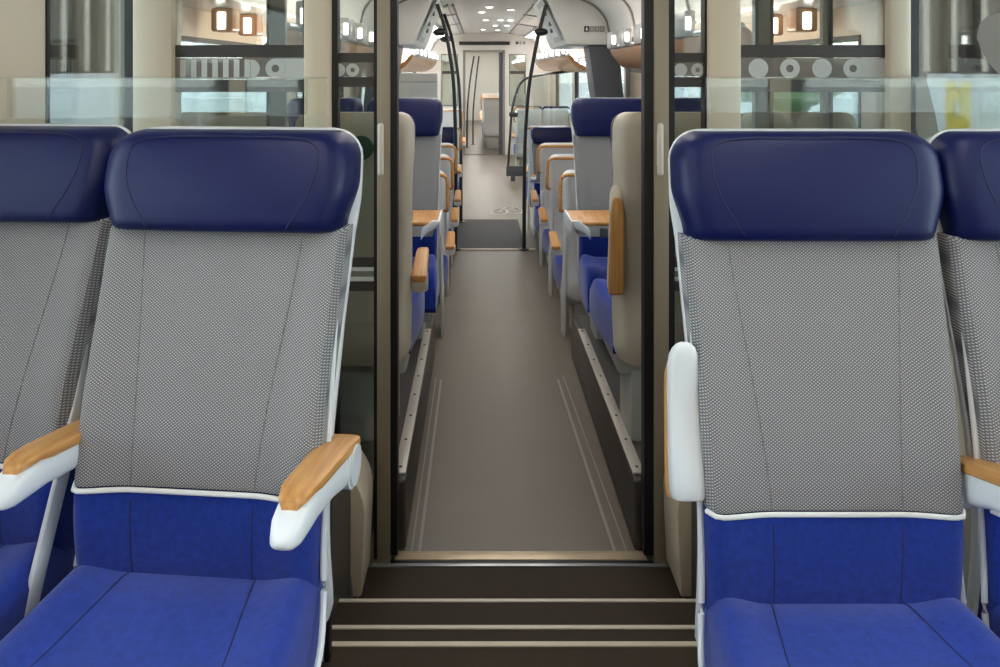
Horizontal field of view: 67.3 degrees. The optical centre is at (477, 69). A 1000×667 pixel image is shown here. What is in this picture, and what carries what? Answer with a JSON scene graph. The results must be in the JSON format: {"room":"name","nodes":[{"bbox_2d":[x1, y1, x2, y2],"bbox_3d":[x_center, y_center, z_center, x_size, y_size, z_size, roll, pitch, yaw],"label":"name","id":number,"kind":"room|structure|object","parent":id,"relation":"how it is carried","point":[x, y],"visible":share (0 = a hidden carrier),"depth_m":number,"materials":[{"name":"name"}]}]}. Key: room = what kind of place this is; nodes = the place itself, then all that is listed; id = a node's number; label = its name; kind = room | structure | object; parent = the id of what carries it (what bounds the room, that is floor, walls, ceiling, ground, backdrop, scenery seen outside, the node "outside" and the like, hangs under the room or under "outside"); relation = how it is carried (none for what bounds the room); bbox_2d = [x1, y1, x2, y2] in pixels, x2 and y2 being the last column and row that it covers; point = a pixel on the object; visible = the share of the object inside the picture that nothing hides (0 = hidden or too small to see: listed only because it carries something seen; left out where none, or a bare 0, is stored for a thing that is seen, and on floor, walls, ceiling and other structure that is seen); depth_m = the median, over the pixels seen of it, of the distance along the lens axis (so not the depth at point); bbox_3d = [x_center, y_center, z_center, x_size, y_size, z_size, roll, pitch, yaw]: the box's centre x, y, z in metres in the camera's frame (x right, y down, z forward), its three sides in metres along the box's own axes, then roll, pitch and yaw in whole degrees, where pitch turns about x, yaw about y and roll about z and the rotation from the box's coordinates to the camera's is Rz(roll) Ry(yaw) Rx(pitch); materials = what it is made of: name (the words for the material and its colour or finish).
{"room":"train carriage","nodes":[
{"label":"train carriage","id":0,"kind":"room"},
{"bbox_2d":[0,0,442,122],"bbox_3d":[-1.290,0.545,12.200,0.060,2.690,29.600,0,0,0],"label":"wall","id":1,"kind":"structure","parent":0,"point":[22,22],"depth_m":2.10,"materials":[{"name":"plastic"}]},
{"bbox_2d":[45,0,331,132],"bbox_3d":[-0.915,0.515,2.529,0.759,2.590,0.690,0,0,0],"label":"window","id":2,"kind":"structure","parent":1,"relation":"in","point":[89,43],"depth_m":2.73,"materials":[{"name":"clear glass"}]},
{"bbox_2d":[181,35,265,111],"bbox_3d":[-1.274,0.310,4.000,0.041,0.912,1.812,0,0,0],"label":"window","id":3,"kind":"structure","parent":1,"relation":"in","point":[190,101],"depth_m":3.74,"materials":[{"name":"clear glass"}]},
{"bbox_2d":[211,8,239,31],"bbox_3d":[-1.130,-0.222,3.354,0.100,0.104,0.112,0,0,0],"label":"reading lamp","id":4,"kind":"object","parent":1,"relation":"attached to","point":[222,19],"visible":1,"depth_m":3.31,"materials":[{"name":"orange metal"}]},
{"bbox_2d":[238,14,262,35],"bbox_3d":[-1.130,-0.222,3.724,0.100,0.104,0.112,0,0,0],"label":"reading lamp","id":5,"kind":"object","parent":1,"relation":"attached to","point":[250,24],"visible":0.95,"depth_m":3.67,"materials":[{"name":"orange metal"}]},
{"bbox_2d":[181,0,401,27],"bbox_3d":[-0.784,-0.523,5.125,0.948,0.507,4.590,0,0,0],"label":"trim","id":6,"kind":"structure","parent":1,"relation":"attached to","point":[352,9],"depth_m":3.91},
{"bbox_2d":[243,1,373,62],"bbox_3d":[-1.022,-0.142,4.950,0.475,0.355,3.300,0,0,0],"label":"luggage rack","id":7,"kind":"object","parent":1,"relation":"attached to","point":[354,37],"visible":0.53,"depth_m":4.66,"materials":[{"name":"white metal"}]},
{"bbox_2d":[343,23,347,34],"bbox_3d":[-0.805,-0.250,4.597,0.028,0.070,0.076,0,0,0],"label":"light","id":8,"kind":"object","parent":7,"relation":"attached to","point":[345,25],"depth_m":4.56,"materials":[{"name":"white"}]},
{"bbox_2d":[296,79,343,97],"bbox_3d":[-1.274,0.310,6.100,0.041,0.912,1.812,0,0,0],"label":"window","id":9,"kind":"structure","parent":1,"relation":"in","point":[298,94],"depth_m":6.99,"materials":[{"name":"clear glass"}]},
{"bbox_2d":[357,87,362,102],"bbox_3d":[-1.219,0.750,8.450,0.082,2.080,1.240,0,0,0],"label":"window","id":10,"kind":"structure","parent":1,"relation":"in","point":[359,89],"depth_m":7.83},
{"bbox_2d":[360,0,372,22],"bbox_3d":[-0.662,-0.530,6.200,0.719,0.502,0.022,0,0,0],"label":"trim","id":11,"kind":"structure","parent":1,"relation":"attached to","point":[370,1],"depth_m":6.19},
{"bbox_2d":[400,49,438,71],"bbox_3d":[-1.022,-0.142,12.500,0.475,0.355,5.800,0,0,0],"label":"luggage rack","id":12,"kind":"object","parent":1,"relation":"attached to","point":[422,60],"visible":0.86,"depth_m":11.38,"materials":[{"name":"brown wood"}]},
{"bbox_2d":[402,6,462,54],"bbox_3d":[-0.784,-0.523,12.550,0.948,0.507,6.860,0,0,0],"label":"trim","id":13,"kind":"structure","parent":1,"relation":"attached to","point":[433,39],"depth_m":12.60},
{"bbox_2d":[332,434,696,624],"bbox_3d":[0.160,1.560,2.200,2.840,0.500,1.000,0,0,0],"label":"trim","id":14,"kind":"structure","parent":1,"relation":"attached to","point":[341,502],"depth_m":2.40,"materials":[{"name":"plastic"}]},
{"bbox_2d":[360,322,426,549],"bbox_3d":[-0.772,1.677,3.775,0.975,0.266,1.890,0,0,0],"label":"floor","id":15,"kind":"structure","parent":0,"point":[406,378],"depth_m":3.51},
{"bbox_2d":[181,112,291,126],"bbox_3d":[-0.985,0.858,3.286,0.473,1.384,0.717,0,0,0],"label":"passenger seat","id":16,"kind":"object","parent":15,"relation":"on","point":[238,119],"visible":0.07,"depth_m":2.93,"materials":[{"name":"grey fabric"}]},
{"bbox_2d":[287,98,363,126],"bbox_3d":[-0.950,0.943,4.364,0.473,1.540,0.717,0,0,0],"label":"passenger seat","id":17,"kind":"object","parent":15,"relation":"on","point":[294,106],"visible":0.06,"depth_m":4.59,"materials":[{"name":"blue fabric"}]},
{"bbox_2d":[295,112,428,440],"bbox_3d":[-0.467,0.858,3.286,0.516,1.384,0.717,0,0,0],"label":"passenger seat","id":18,"kind":"object","parent":15,"relation":"on","point":[357,360],"visible":0.32,"depth_m":3.04,"materials":[{"name":"grey fabric"}]},
{"bbox_2d":[408,292,424,353],"bbox_3d":[-0.488,1.084,3.385,0.458,0.198,0.520,0,0,0],"label":"seat cushion","id":19,"kind":"object","parent":18,"relation":"on","point":[418,299],"depth_m":3.32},
{"bbox_2d":[366,98,442,338],"bbox_3d":[-0.455,0.943,4.364,0.473,1.540,0.717,0,0,0],"label":"passenger seat","id":20,"kind":"object","parent":15,"relation":"on","point":[427,113],"visible":0.33,"depth_m":4.55,"materials":[{"name":"grey fabric"}]},
{"bbox_2d":[412,254,437,312],"bbox_3d":[-0.455,1.194,4.265,0.458,0.220,0.520,0,0,0],"label":"seat cushion","id":21,"kind":"object","parent":20,"relation":"on","point":[431,295],"depth_m":4.03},
{"bbox_2d":[399,315,434,548],"bbox_3d":[-0.316,1.669,3.768,0.089,0.274,1.905,0,0,0],"label":"rail","id":22,"kind":"object","parent":15,"relation":"attached to","point":[412,433],"visible":0.84,"depth_m":3.33,"materials":[{"name":"metal"}]},
{"bbox_2d":[412,210,442,238],"bbox_3d":[-0.707,1.151,3.962,1.026,0.778,0.355,0,0,0],"label":"table","id":23,"kind":"object","parent":15,"relation":"on","point":[425,222],"visible":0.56,"depth_m":3.82,"materials":[{"name":"brown wood"}]},
{"bbox_2d":[443,52,521,119],"bbox_3d":[0.160,0.555,27.030,2.960,2.670,0.060,0,0,0],"label":"wall","id":24,"kind":"structure","parent":0,"point":[488,68],"depth_m":27.00,"materials":[{"name":"paint"}]},
{"bbox_2d":[419,33,551,154],"bbox_3d":[0.160,0.515,16.040,2.840,2.590,0.080,0,0,0],"label":"wall","id":25,"kind":"structure","parent":0,"point":[541,86],"depth_m":16.00,"materials":[{"name":"plastic"}]},
{"bbox_2d":[441,54,457,105],"bbox_3d":[-0.608,0.213,16.012,0.363,1.109,0.048,0,0,0],"label":"window","id":26,"kind":"structure","parent":25,"relation":"in","point":[442,72],"depth_m":15.99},
{"bbox_2d":[463,50,504,154],"bbox_3d":[0.128,0.692,16.020,0.896,2.237,0.160,0,0,0],"label":"door frame","id":27,"kind":"structure","parent":25,"relation":"in","point":[501,52],"depth_m":15.97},
{"bbox_2d":[459,41,509,44],"bbox_3d":[0.139,-0.570,15.968,1.080,0.076,0.064,0,0,0],"label":"display board","id":28,"kind":"object","parent":25,"relation":"attached to","point":[460,42],"visible":1,"depth_m":15.94,"materials":[{"name":"black plastic"}]},
{"bbox_2d":[509,54,525,105],"bbox_3d":[0.843,0.213,16.012,0.363,1.109,0.048,0,0,0],"label":"window","id":29,"kind":"structure","parent":25,"relation":"in","point":[510,72],"depth_m":15.99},
{"bbox_2d":[440,0,537,32],"bbox_3d":[0.160,-0.810,12.200,2.960,0.060,29.720,0,0,0],"label":"ceiling","id":30,"kind":"structure","parent":0,"point":[471,21],"depth_m":10.35,"materials":[{"name":"plastic"}]},
{"bbox_2d":[363,0,442,111],"bbox_3d":[-0.823,0.068,8.275,0.835,1.685,1.650,0,0,0],"label":"upper cabinet","id":31,"kind":"object","parent":30,"relation":"attached to","point":[418,19],"visible":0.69,"depth_m":7.45,"materials":[{"name":"plastic"}]},
{"bbox_2d":[533,0,623,97],"bbox_3d":[1.103,0.068,8.270,0.915,1.685,1.661,0,0,0],"label":"wall","id":32,"kind":"structure","parent":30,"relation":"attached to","point":[570,24],"depth_m":7.47,"materials":[{"name":"plastic"}]},
{"bbox_2d":[321,647,697,666],"bbox_3d":[0.160,1.330,-0.450,2.840,0.060,4.300,0,0,0],"label":"floor","id":33,"kind":"structure","parent":0,"point":[340,656],"depth_m":1.66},
{"bbox_2d":[0,123,130,640],"bbox_3d":[-0.929,0.706,1.216,0.522,1.188,0.753,0,0,4],"label":"passenger seat","id":34,"kind":"object","parent":33,"relation":"on","point":[55,222],"visible":0.86,"depth_m":1.39,"materials":[{"name":"grey fabric"}]},
{"bbox_2d":[0,542,74,640],"bbox_3d":[-0.961,0.900,1.115,0.458,0.170,0.546,0,0,4],"label":"seat cushion","id":35,"kind":"object","parent":34,"relation":"on","point":[29,572],"depth_m":1.26,"materials":[{"name":"fabric"}]},
{"bbox_2d":[0,126,362,666],"bbox_3d":[-0.472,0.706,1.127,0.503,1.188,0.753,0,0,5],"label":"passenger seat","id":36,"kind":"object","parent":33,"relation":"on","point":[211,463],"visible":1,"depth_m":1.27,"materials":[{"name":"grey fabric"}]},
{"bbox_2d":[0,565,322,666],"bbox_3d":[-0.494,0.900,1.025,0.458,0.170,0.546,0,0,5],"label":"seat cushion","id":37,"kind":"object","parent":36,"relation":"on","point":[97,615],"depth_m":1.15,"materials":[{"name":"fabric"}]},
{"bbox_2d":[322,499,331,661],"bbox_3d":[-0.788,0.658,1.659,0.924,1.284,0.030,0,0,0],"label":"glass screen","id":38,"kind":"object","parent":33,"relation":"on","point":[327,652],"visible":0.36,"depth_m":1.65,"materials":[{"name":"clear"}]},
{"bbox_2d":[332,567,697,646],"bbox_3d":[0.145,1.554,2.207,1.150,0.513,1.034,0,0,0],"label":"staircase","id":39,"kind":"structure","parent":33,"relation":"on","point":[396,606],"depth_m":2.28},
{"bbox_2d":[349,450,372,598],"bbox_3d":[-0.459,1.571,2.615,0.155,0.471,0.231,0,0,0],"label":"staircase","id":40,"kind":"structure","parent":39,"relation":"attached to","point":[362,493],"depth_m":2.53,"materials":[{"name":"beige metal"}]},
{"bbox_2d":[663,472,690,598],"bbox_3d":[0.746,1.571,2.630,0.148,0.471,0.200,0,0,0],"label":"trim","id":41,"kind":"structure","parent":39,"relation":"attached to","point":[677,514],"depth_m":2.53,"materials":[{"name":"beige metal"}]},
{"bbox_2d":[664,129,999,666],"bbox_3d":[0.571,0.730,1.138,0.507,1.241,0.538,0,0,0],"label":"passenger seat","id":42,"kind":"object","parent":33,"relation":"on","point":[811,425],"visible":1,"depth_m":1.25,"materials":[{"name":"grey fabric"}]},
{"bbox_2d":[704,598,999,666],"bbox_3d":[0.585,0.932,1.064,0.458,0.177,0.390,0,0,0],"label":"seat cushion","id":43,"kind":"object","parent":42,"relation":"on","point":[739,632],"depth_m":1.15,"materials":[{"name":"fabric"}]},
{"bbox_2d":[928,129,999,637],"bbox_3d":[1.042,0.730,1.138,0.498,1.241,0.538,0,0,0],"label":"passenger seat","id":44,"kind":"object","parent":33,"relation":"on","point":[967,233],"visible":0.81,"depth_m":1.29,"materials":[{"name":"grey fabric"}]},
{"bbox_2d":[987,605,999,637],"bbox_3d":[1.052,0.932,1.064,0.458,0.177,0.390,0,0,0],"label":"seat cushion","id":45,"kind":"object","parent":44,"relation":"on","point":[993,611],"depth_m":1.23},
{"bbox_2d":[963,508,970,592],"bbox_3d":[1.036,0.658,1.659,1.069,1.284,0.030,0,0,0],"label":"glass screen","id":46,"kind":"object","parent":33,"relation":"on","point":[967,521],"visible":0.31,"depth_m":1.65,"materials":[{"name":"clear glass"}]},
{"bbox_2d":[368,120,669,566],"bbox_3d":[0.160,1.850,14.000,2.840,0.080,26.000,0,0,0],"label":"floor","id":47,"kind":"structure","parent":0,"point":[509,472],"depth_m":3.92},
{"bbox_2d":[332,0,376,563],"bbox_3d":[-0.452,0.515,2.770,0.166,2.590,0.050,0,0,0],"label":"door frame","id":48,"kind":"structure","parent":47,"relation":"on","point":[364,269],"depth_m":2.75,"materials":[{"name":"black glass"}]},
{"bbox_2d":[356,135,373,159],"bbox_3d":[-0.439,0.297,2.861,0.109,0.094,0.038,0,0,0],"label":"disc","id":49,"kind":"object","parent":48,"relation":"attached to","point":[367,145],"visible":0.56,"depth_m":2.85,"materials":[{"name":"green plastic"}]},
{"bbox_2d":[399,73,439,99],"bbox_3d":[-0.770,0.924,9.744,0.520,1.771,0.612,0,0,0],"label":"window","id":50,"kind":"structure","parent":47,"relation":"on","point":[411,85],"depth_m":9.45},
{"bbox_2d":[411,377,436,550],"bbox_3d":[-0.248,1.808,3.605,0.006,0.002,1.604,0,0,0],"label":"trim","id":51,"kind":"structure","parent":47,"relation":"on","point":[435,377],"depth_m":3.36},
{"bbox_2d":[418,379,441,550],"bbox_3d":[-0.218,1.808,3.591,0.012,0.002,1.576,0,0,0],"label":"trim","id":52,"kind":"structure","parent":47,"relation":"on","point":[440,383],"depth_m":3.35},
{"bbox_2d":[431,170,454,337],"bbox_3d":[-0.421,1.256,5.263,0.532,1.188,0.763,0,0,0],"label":"passenger seat","id":53,"kind":"object","parent":47,"relation":"on","point":[443,267],"visible":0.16,"depth_m":5.05,"materials":[{"name":"plastic"}]},
{"bbox_2d":[443,255,448,287],"bbox_3d":[-0.451,1.450,5.385,0.458,0.170,0.520,0,0,0],"label":"seat cushion","id":54,"kind":"object","parent":53,"relation":"on","point":[445,259],"depth_m":5.38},
{"bbox_2d":[433,3,459,250],"bbox_3d":[-0.315,0.570,7.550,0.278,2.481,0.110,0,0,0],"label":"pole","id":55,"kind":"object","parent":47,"relation":"on","point":[443,31],"visible":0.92,"depth_m":7.53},
{"bbox_2d":[441,126,453,207],"bbox_3d":[-0.462,1.216,7.944,0.498,1.188,0.717,0,0,0],"label":"passenger seat","id":56,"kind":"object","parent":47,"relation":"on","point":[447,131],"visible":0.11,"depth_m":8.15,"materials":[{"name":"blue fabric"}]},
{"bbox_2d":[440,154,458,296],"bbox_3d":[-0.421,1.256,6.184,0.532,1.188,0.763,0,0,0],"label":"passenger seat","id":57,"kind":"object","parent":47,"relation":"on","point":[446,163],"visible":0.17,"depth_m":5.94,"materials":[{"name":"plastic"}]},
{"bbox_2d":[441,143,460,266],"bbox_3d":[-0.421,1.256,7.104,0.532,1.188,0.763,0,0,0],"label":"passenger seat","id":58,"kind":"object","parent":47,"relation":"on","point":[449,149],"visible":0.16,"depth_m":6.83,"materials":[{"name":"grey fabric"}]},
{"bbox_2d":[443,125,461,189],"bbox_3d":[-0.429,1.216,8.713,0.504,1.188,0.763,0,0,0],"label":"passenger seat","id":59,"kind":"object","parent":47,"relation":"on","point":[459,131],"visible":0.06,"depth_m":8.41,"materials":[{"name":"grey fabric"}]},
{"bbox_2d":[440,13,464,222],"bbox_3d":[-0.301,0.570,8.900,0.300,2.481,0.110,0,0,0],"label":"pole","id":60,"kind":"object","parent":47,"relation":"on","point":[442,38],"visible":0.77,"depth_m":8.88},
{"bbox_2d":[443,109,464,163],"bbox_3d":[-0.470,1.216,12.293,0.532,1.188,0.763,0,0,0],"label":"passenger seat","id":61,"kind":"object","parent":47,"relation":"on","point":[447,113],"visible":0.15,"depth_m":11.97,"materials":[{"name":"grey fabric"}]},
{"bbox_2d":[465,56,474,147],"bbox_3d":[-0.191,0.740,17.500,0.232,2.140,0.100,0,0,0],"label":"pole","id":62,"kind":"object","parent":47,"relation":"on","point":[473,56],"visible":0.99,"depth_m":17.48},
{"bbox_2d":[471,56,479,144],"bbox_3d":[-0.064,0.734,18.200,0.214,2.152,0.100,0,0,0],"label":"pole","id":63,"kind":"object","parent":47,"relation":"on","point":[478,56],"visible":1,"depth_m":18.18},
{"bbox_2d":[479,97,498,148],"bbox_3d":[0.300,1.216,17.393,0.532,1.188,0.763,0,0,0],"label":"passenger seat","id":64,"kind":"object","parent":47,"relation":"on","point":[490,129],"visible":0.77,"depth_m":17.16,"materials":[{"name":"plastic"}]},
{"bbox_2d":[457,219,535,249],"bbox_3d":[0.170,1.804,8.285,0.820,0.008,1.530,0,0,0],"label":"floor mat","id":65,"kind":"object","parent":47,"relation":"on","point":[473,234],"visible":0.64,"depth_m":8.17,"materials":[{"name":"carpet"}]},
{"bbox_2d":[491,207,521,214],"bbox_3d":[0.370,1.806,9.597,0.420,0.005,0.514,0,0,0],"label":"pictogram","id":66,"kind":"object","parent":47,"relation":"on","point":[510,208],"visible":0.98,"depth_m":9.63,"materials":[{"name":"white paint"}]},
{"bbox_2d":[372,0,668,566],"bbox_3d":[0.157,0.516,2.764,1.082,2.592,0.112,0,0,0],"label":"door frame","id":67,"kind":"structure","parent":47,"relation":"on","point":[654,13],"depth_m":2.74,"materials":[{"name":"black metal"}]},
{"bbox_2d":[511,106,541,165],"bbox_3d":[0.840,1.217,13.194,0.532,1.185,0.763,0,0,0],"label":"passenger seat","id":68,"kind":"object","parent":47,"relation":"on","point":[535,112],"visible":0.58,"depth_m":12.91,"materials":[{"name":"grey fabric"}]},
{"bbox_2d":[519,5,547,250],"bbox_3d":[0.559,0.576,7.550,0.293,2.469,0.110,0,0,0],"label":"pole","id":69,"kind":"object","parent":47,"relation":"on","point":[539,31],"visible":1,"depth_m":7.53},
{"bbox_2d":[506,71,570,180],"bbox_3d":[1.011,0.902,12.195,1.106,1.812,0.070,0,0,0],"label":"handrail","id":70,"kind":"object","parent":47,"relation":"on","point":[512,171],"visible":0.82,"depth_m":12.18,"materials":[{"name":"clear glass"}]},
{"bbox_2d":[526,125,564,226],"bbox_3d":[0.769,1.216,8.713,0.504,1.188,0.763,0,0,0],"label":"passenger seat","id":71,"kind":"object","parent":47,"relation":"on","point":[529,168],"visible":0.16,"depth_m":8.48,"materials":[{"name":"plastic"}]},
{"bbox_2d":[529,126,572,236],"bbox_3d":[0.802,1.216,7.944,0.498,1.188,0.717,0,0,0],"label":"passenger seat","id":72,"kind":"object","parent":47,"relation":"on","point":[539,134],"visible":0.31,"depth_m":8.14,"materials":[{"name":"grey fabric"}]},
{"bbox_2d":[534,194,539,212],"bbox_3d":[0.815,1.410,7.845,0.458,0.170,0.520,0,0,0],"label":"seat cushion","id":73,"kind":"object","parent":72,"relation":"on","point":[535,207],"depth_m":7.64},
{"bbox_2d":[531,143,572,266],"bbox_3d":[0.761,1.256,7.104,0.532,1.188,0.763,0,0,0],"label":"passenger seat","id":74,"kind":"object","parent":47,"relation":"on","point":[545,150],"visible":0.3,"depth_m":6.84,"materials":[{"name":"plastic"}]},
{"bbox_2d":[534,209,539,231],"bbox_3d":[0.791,1.450,7.225,0.458,0.170,0.520,0,0,0],"label":"seat cushion","id":75,"kind":"object","parent":74,"relation":"on","point":[536,215],"depth_m":7.24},
{"bbox_2d":[538,154,573,296],"bbox_3d":[0.761,1.256,6.184,0.532,1.188,0.763,0,0,0],"label":"passenger seat","id":76,"kind":"object","parent":47,"relation":"on","point":[556,164],"visible":0.32,"depth_m":5.94,"materials":[{"name":"grey fabric"}]},
{"bbox_2d":[542,229,549,255],"bbox_3d":[0.791,1.450,6.305,0.458,0.170,0.520,0,0,0],"label":"seat cushion","id":77,"kind":"object","parent":76,"relation":"on","point":[545,235],"depth_m":6.30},
{"bbox_2d":[542,106,569,125],"bbox_3d":[1.345,1.217,13.216,0.473,1.185,0.717,0,0,0],"label":"passenger seat","id":78,"kind":"object","parent":47,"relation":"on","point":[552,115],"visible":0.38,"depth_m":12.87,"materials":[{"name":"grey fabric"}]},
{"bbox_2d":[549,169,588,337],"bbox_3d":[0.761,1.256,5.263,0.532,1.188,0.763,0,0,0],"label":"passenger seat","id":79,"kind":"object","parent":47,"relation":"on","point":[564,265],"visible":0.3,"depth_m":5.04,"materials":[{"name":"grey fabric"}]},
{"bbox_2d":[553,255,561,288],"bbox_3d":[0.791,1.450,5.385,0.458,0.170,0.520,0,0,0],"label":"seat cushion","id":80,"kind":"object","parent":79,"relation":"on","point":[557,261],"depth_m":5.40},
{"bbox_2d":[557,379,615,550],"bbox_3d":[0.490,1.808,3.591,0.012,0.002,1.577,0,0,-2],"label":"trim","id":81,"kind":"structure","parent":47,"relation":"on","point":[559,384],"depth_m":3.36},
{"bbox_2d":[562,375,626,550],"bbox_3d":[0.531,1.808,3.620,0.006,0.002,1.634,0,0,-2],"label":"trim","id":82,"kind":"structure","parent":47,"relation":"on","point":[562,375],"depth_m":3.37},
{"bbox_2d":[669,0,706,351],"bbox_3d":[0.770,0.515,2.770,0.144,2.590,0.050,0,0,0],"label":"pane","id":83,"kind":"object","parent":47,"relation":"on","point":[680,74],"visible":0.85,"depth_m":2.75,"materials":[{"name":"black glass"}]},
{"bbox_2d":[577,315,641,549],"bbox_3d":[1.090,1.677,3.775,0.980,0.266,1.890,0,0,0],"label":"floor","id":84,"kind":"structure","parent":0,"point":[611,374],"depth_m":3.93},
{"bbox_2d":[564,210,608,239],"bbox_3d":[1.007,1.151,3.962,1.066,0.778,0.355,0,0,0],"label":"table","id":85,"kind":"object","parent":84,"relation":"on","point":[586,223],"visible":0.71,"depth_m":3.82,"materials":[{"name":"brown wood"}]},
{"bbox_2d":[571,98,640,338],"bbox_3d":[0.815,0.943,4.364,0.473,1.540,0.717,0,0,0],"label":"passenger seat","id":86,"kind":"object","parent":84,"relation":"on","point":[591,118],"visible":0.44,"depth_m":4.55,"materials":[{"name":"grey fabric"}]},
{"bbox_2d":[579,254,607,312],"bbox_3d":[0.815,1.194,4.265,0.458,0.220,0.520,0,0,0],"label":"seat cushion","id":87,"kind":"object","parent":86,"relation":"on","point":[592,267],"depth_m":4.17,"materials":[{"name":"fabric"}]},
{"bbox_2d":[572,315,641,548],"bbox_3d":[0.630,1.669,3.768,0.089,0.274,1.905,0,0,0],"label":"platform","id":88,"kind":"object","parent":84,"relation":"attached to","point":[623,462],"visible":0.77,"depth_m":3.34,"materials":[{"name":"metal"}]},
{"bbox_2d":[589,112,700,440],"bbox_3d":[0.761,0.858,3.286,0.490,1.384,0.717,0,0,0],"label":"passenger seat","id":89,"kind":"object","parent":84,"relation":"on","point":[614,302],"visible":0.37,"depth_m":3.03,"materials":[{"name":"plastic"}]},
{"bbox_2d":[589,278,615,353],"bbox_3d":[0.770,1.084,3.385,0.458,0.198,0.520,0,0,0],"label":"seat cushion","id":90,"kind":"object","parent":89,"relation":"on","point":[600,301],"depth_m":3.35,"materials":[{"name":"fabric"}]},
{"bbox_2d":[675,98,700,111],"bbox_3d":[1.310,0.943,4.364,0.473,1.540,0.717,0,0,0],"label":"passenger seat","id":91,"kind":"object","parent":84,"relation":"on","point":[681,104],"visible":0.07,"depth_m":4.59,"materials":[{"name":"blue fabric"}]},
{"bbox_2d":[741,112,856,128],"bbox_3d":[1.265,0.858,3.286,0.473,1.384,0.717,0,0,0],"label":"passenger seat","id":92,"kind":"object","parent":84,"relation":"on","point":[782,120],"visible":0.07,"depth_m":2.93,"materials":[{"name":"grey fabric"}]},
{"bbox_2d":[522,2,965,454],"bbox_3d":[1.610,0.545,12.200,0.060,2.690,29.600,0,0,0],"label":"wall","id":93,"kind":"structure","parent":0,"point":[861,19],"depth_m":3.13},
{"bbox_2d":[512,57,524,70],"bbox_3d":[1.343,-0.142,21.000,0.475,0.355,8.000,0,0,0],"label":"luggage rack","id":94,"kind":"object","parent":93,"relation":"attached to","point":[519,64],"visible":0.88,"depth_m":21.39,"materials":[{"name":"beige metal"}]},
{"bbox_2d":[508,6,583,54],"bbox_3d":[1.104,-0.523,12.550,0.948,0.507,6.860,0,0,0],"label":"trim","id":95,"kind":"structure","parent":93,"relation":"attached to","point":[522,30],"depth_m":13.14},
{"bbox_2d":[535,49,586,72],"bbox_3d":[1.343,-0.142,12.500,0.475,0.355,5.800,0,0,0],"label":"luggage rack","id":96,"kind":"object","parent":93,"relation":"attached to","point":[550,60],"visible":0.78,"depth_m":11.28,"materials":[{"name":"beige wood"}]},
{"bbox_2d":[556,72,572,114],"bbox_3d":[1.595,0.285,13.850,0.041,0.962,2.712,0,0,0],"label":"window","id":97,"kind":"structure","parent":93,"relation":"in","point":[564,81],"depth_m":13.98,"materials":[{"name":"clear glass"}]},
{"bbox_2d":[575,57,589,98],"bbox_3d":[1.595,0.285,11.050,0.041,0.962,2.312,0,0,0],"label":"window","id":98,"kind":"structure","parent":93,"relation":"in","point":[581,81],"depth_m":11.69,"materials":[{"name":"white glass"}]},
{"bbox_2d":[581,0,609,32],"bbox_3d":[0.982,-0.530,7.380,0.719,0.502,0.022,0,0,0],"label":"trim","id":99,"kind":"structure","parent":93,"relation":"attached to","point":[590,3],"depth_m":7.37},
{"bbox_2d":[624,68,628,97],"bbox_3d":[1.539,0.750,8.450,0.082,2.080,1.240,0,0,0],"label":"window","id":100,"kind":"structure","parent":93,"relation":"in","point":[626,72],"depth_m":7.83,"materials":[{"name":"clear glass"}]},
{"bbox_2d":[622,0,634,26],"bbox_3d":[0.982,-0.530,6.200,0.719,0.502,0.022,0,0,0],"label":"trim","id":101,"kind":"structure","parent":93,"relation":"attached to","point":[624,1],"depth_m":6.19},
{"bbox_2d":[675,87,700,97],"bbox_3d":[1.595,0.310,6.100,0.041,0.912,1.812,0,0,0],"label":"window","id":102,"kind":"structure","parent":93,"relation":"in","point":[680,92],"depth_m":5.76,"materials":[{"name":"clear glass"}]},
{"bbox_2d":[607,10,785,72],"bbox_3d":[1.343,-0.142,4.950,0.475,0.355,3.300,0,0,0],"label":"luggage rack","id":103,"kind":"object","parent":93,"relation":"attached to","point":[627,53],"visible":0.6,"depth_m":4.52,"materials":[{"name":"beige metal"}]},
{"bbox_2d":[685,17,690,29],"bbox_3d":[1.125,-0.250,4.047,0.028,0.070,0.076,0,0,0],"label":"light","id":104,"kind":"object","parent":103,"relation":"attached to","point":[687,19],"depth_m":4.01,"materials":[{"name":"white"}]},
{"bbox_2d":[586,0,876,41],"bbox_3d":[1.104,-0.523,5.125,0.948,0.507,4.590,0,0,0],"label":"trim","id":105,"kind":"structure","parent":93,"relation":"attached to","point":[618,16],"depth_m":4.72,"materials":[{"name":"plastic"}]},
{"bbox_2d":[774,14,782,35],"bbox_3d":[1.450,-0.222,3.724,0.100,0.104,0.112,0,0,0],"label":"reading lamp","id":106,"kind":"object","parent":93,"relation":"attached to","point":[778,18],"visible":0.46,"depth_m":3.67,"materials":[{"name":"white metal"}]},
{"bbox_2d":[741,35,860,128],"bbox_3d":[1.595,0.310,4.000,0.041,0.912,1.812,0,0,0],"label":"window","id":107,"kind":"structure","parent":93,"relation":"in","point":[849,102],"depth_m":3.62,"materials":[{"name":"clear glass"}]},
{"bbox_2d":[787,8,816,31],"bbox_3d":[1.450,-0.222,3.354,0.100,0.104,0.112,0,0,0],"label":"reading lamp","id":108,"kind":"object","parent":93,"relation":"attached to","point":[798,19],"visible":1,"depth_m":3.31,"materials":[{"name":"orange metal"}]},
{"bbox_2d":[707,0,999,322],"bbox_3d":[1.227,0.515,2.529,0.777,2.590,0.690,0,0,0],"label":"window","id":109,"kind":"structure","parent":93,"relation":"in","point":[964,88],"depth_m":2.73,"materials":[{"name":"glass"}]},
{"bbox_2d":[916,71,938,138],"bbox_3d":[1.603,0.129,2.680,0.001,0.250,0.144,0,0,0],"label":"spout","id":110,"kind":"object","parent":109,"relation":"attached to","point":[926,121],"visible":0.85,"depth_m":2.69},
{"bbox_2d":[977,13,999,74],"bbox_3d":[1.603,-0.079,2.328,0.001,0.195,0.162,0,0,0],"label":"bubble","id":111,"kind":"object","parent":109,"relation":"attached to","point":[988,36],"visible":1,"depth_m":2.34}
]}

